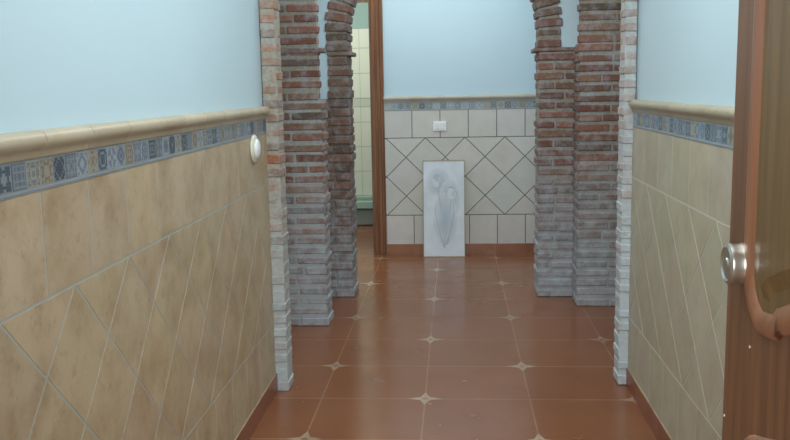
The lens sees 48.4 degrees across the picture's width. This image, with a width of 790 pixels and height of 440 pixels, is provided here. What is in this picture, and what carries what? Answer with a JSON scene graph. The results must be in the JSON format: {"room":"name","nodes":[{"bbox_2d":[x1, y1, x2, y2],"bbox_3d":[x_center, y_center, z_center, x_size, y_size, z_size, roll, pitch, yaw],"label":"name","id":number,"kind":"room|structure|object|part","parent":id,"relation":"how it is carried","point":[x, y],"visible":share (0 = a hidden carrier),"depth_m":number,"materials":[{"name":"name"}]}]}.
{"room":"entrance hallway","nodes":[
{"label":"entrance hallway","id":0,"kind":"room"},
{"bbox_2d":[0,0,275,439],"bbox_3d":[-0.777,-0.401,3.352,0.357,2.620,5.430,0,9,4],"label":"wall","id":1,"kind":"structure","parent":0,"point":[136,287],"depth_m":2.31,"materials":[{"name":"beige tile"}]},
{"bbox_3d":[-0.679,-0.249,2.406,0.035,0.054,3.130,0,9,4],"label":"rail moulding","id":2,"kind":"part","parent":1,"relation":"part of","materials":[{"name":"ceramic"}]},
{"bbox_2d":[250,135,260,162],"bbox_3d":[-0.581,-0.298,3.684,0.027,0.120,0.120,0,9,4],"label":"light switch","id":3,"kind":"object","parent":1,"relation":"attached to","point":[255,148],"visible":1,"depth_m":3.65,"materials":[{"name":"white plastic"}]},
{"bbox_2d":[235,373,277,439],"bbox_3d":[-0.663,0.992,2.594,0.020,0.088,3.130,0,9,4],"label":"baseboard","id":4,"kind":"structure","parent":1,"relation":"attached to","point":[246,432],"depth_m":3.74,"materials":[{"name":"tile"}]},
{"bbox_2d":[351,2,371,195],"bbox_3d":[-0.532,-1.173,8.433,2.100,2.620,1.982,0,9,4],"label":"wall","id":5,"kind":"structure","parent":0,"point":[362,169],"depth_m":9.27,"materials":[{"name":"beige tile"}]},
{"bbox_2d":[317,0,578,98],"bbox_3d":[-0.109,-0.794,5.875,3.190,2.620,0.225,0,9,4],"label":"wall","id":6,"kind":"structure","parent":0,"point":[570,15],"depth_m":5.63,"materials":[{"name":"blue paint"}]},
{"bbox_2d":[250,225,656,439],"bbox_3d":[-0.223,0.824,3.942,3.600,0.002,11.500,0,9,4],"label":"floor","id":7,"kind":"structure","parent":0,"point":[467,347],"depth_m":4.50,"materials":[{"name":"tile"}]},
{"bbox_2d":[279,0,333,325],"bbox_3d":[-0.553,-0.677,5.158,0.325,2.619,0.218,0,9,4],"label":"brick pier","id":8,"kind":"object","parent":7,"relation":"on","point":[305,125],"visible":0.81,"depth_m":5.12,"materials":[{"name":"brown brick"}]},
{"bbox_2d":[355,196,372,225],"bbox_3d":[-0.495,-0.093,9.212,1.690,0.249,0.475,0,9,4],"label":"bathtub","id":9,"kind":"object","parent":7,"relation":"on","point":[364,213],"visible":0.02,"depth_m":9.00,"materials":[{"name":"ceramic"}]},
{"bbox_2d":[423,160,464,256],"bbox_3d":[0.406,-0.095,7.299,0.345,0.797,0.119,0,9,4],"label":"picture","id":10,"kind":"object","parent":7,"relation":"on","point":[443,180],"visible":1,"depth_m":7.29,"materials":[{"name":"white"}]},
{"bbox_2d":[426,168,459,247],"bbox_3d":[0.400,-0.099,7.290,0.280,0.670,0.003,0,2,4],"label":"print","id":11,"kind":"object","parent":10,"relation":"attached to","point":[438,182],"depth_m":7.29},
{"bbox_2d":[320,0,574,296],"bbox_3d":[0.347,-0.750,5.858,1.710,2.519,0.279,0,9,4],"label":"brick arch","id":12,"kind":"object","parent":7,"relation":"on","point":[554,75],"visible":0.8,"depth_m":5.77,"materials":[{"name":"brown brick"}]},
{"bbox_2d":[258,0,637,390],"bbox_3d":[0.257,-0.541,3.984,1.738,2.669,0.194,-1,9,2],"label":"brick arch","id":13,"kind":"object","parent":7,"relation":"on","point":[270,47],"visible":0.94,"depth_m":4.00,"materials":[{"name":"white brick"}]},
{"bbox_2d":[571,0,620,305],"bbox_3d":[1.300,-0.766,5.512,0.336,2.618,0.258,0,9,4],"label":"brick pier","id":14,"kind":"object","parent":7,"relation":"on","point":[596,88],"visible":0.77,"depth_m":5.45,"materials":[{"name":"brown brick"}]},
{"bbox_2d":[720,0,789,439],"bbox_3d":[0.614,0.144,1.273,0.076,2.088,0.830,0,9,4],"label":"door","id":15,"kind":"structure","parent":7,"relation":"on","point":[755,263],"depth_m":1.49,"materials":[{"name":"red wood"}]},
{"bbox_3d":[0.614,0.079,1.589,0.034,0.077,0.077,0,9,4],"label":"knob","id":16,"kind":"part","parent":15,"relation":"part of","materials":[{"name":"silver metal"}]},
{"bbox_3d":[0.615,0.685,1.355,0.010,0.665,0.626,0,9,4],"label":"panel moulding","id":17,"kind":"part","parent":15,"relation":"part of","materials":[{"name":"orange wood"}]},
{"bbox_3d":[0.598,-0.256,1.213,0.010,0.985,0.626,0,9,4],"label":"panel moulding","id":18,"kind":"part","parent":15,"relation":"part of","materials":[{"name":"orange wood"}]},
{"bbox_3d":[0.596,-0.255,1.214,0.010,0.897,0.536,0,9,4],"label":"panel","id":19,"kind":"part","parent":15,"relation":"part of","materials":[{"name":"brown wood"}]},
{"bbox_2d":[382,0,535,243],"bbox_3d":[-0.011,-1.016,7.328,3.190,2.620,0.175,0,9,4],"label":"wall","id":20,"kind":"structure","parent":0,"point":[469,65],"depth_m":7.24,"materials":[{"name":"blue paint"}]},
{"bbox_2d":[357,0,386,253],"bbox_3d":[-0.588,-0.822,7.400,1.014,2.234,0.168,0,9,4],"label":"door frame","id":21,"kind":"structure","parent":20,"relation":"in","point":[375,17],"depth_m":7.30,"materials":[{"name":"brown wood"}]},
{"bbox_3d":[-0.137,-0.815,7.300,0.100,2.234,0.028,0,9,4],"label":"architrave","id":22,"kind":"part","parent":21,"relation":"part of","materials":[{"name":"brown wood"}]},
{"bbox_2d":[433,121,445,130],"bbox_3d":[0.370,-0.776,7.265,0.108,0.080,0.014,0,9,4],"label":"light switch","id":23,"kind":"object","parent":20,"relation":"attached to","point":[437,125],"visible":1,"depth_m":7.26,"materials":[{"name":"white plastic"}]},
{"bbox_3d":[0.741,-1.001,7.209,1.674,0.054,0.035,0,9,4],"label":"rail moulding","id":24,"kind":"part","parent":20,"relation":"part of","materials":[{"name":"ceramic"}]},
{"bbox_2d":[387,243,534,253],"bbox_3d":[0.765,0.239,7.404,1.674,0.088,0.020,0,9,4],"label":"baseboard","id":25,"kind":"structure","parent":20,"relation":"attached to","point":[470,248],"depth_m":7.40,"materials":[{"name":"tile"}]},
{"bbox_2d":[628,0,738,439],"bbox_3d":[1.262,-0.530,3.954,0.435,2.620,6.928,0,9,4],"label":"wall","id":26,"kind":"structure","parent":0,"point":[683,108],"depth_m":3.10,"materials":[{"name":"beige tile"}]},
{"bbox_2d":[626,367,671,439],"bbox_3d":[0.984,0.971,2.530,0.020,0.088,3.230,0,9,4],"label":"baseboard","id":27,"kind":"structure","parent":26,"relation":"attached to","point":[645,407],"depth_m":3.68,"materials":[{"name":"tile"}]},
{"bbox_3d":[0.953,-0.270,2.343,0.035,0.054,3.230,0,9,4],"label":"rail moulding","id":28,"kind":"part","parent":26,"relation":"part of","materials":[{"name":"ceramic"}]}
]}

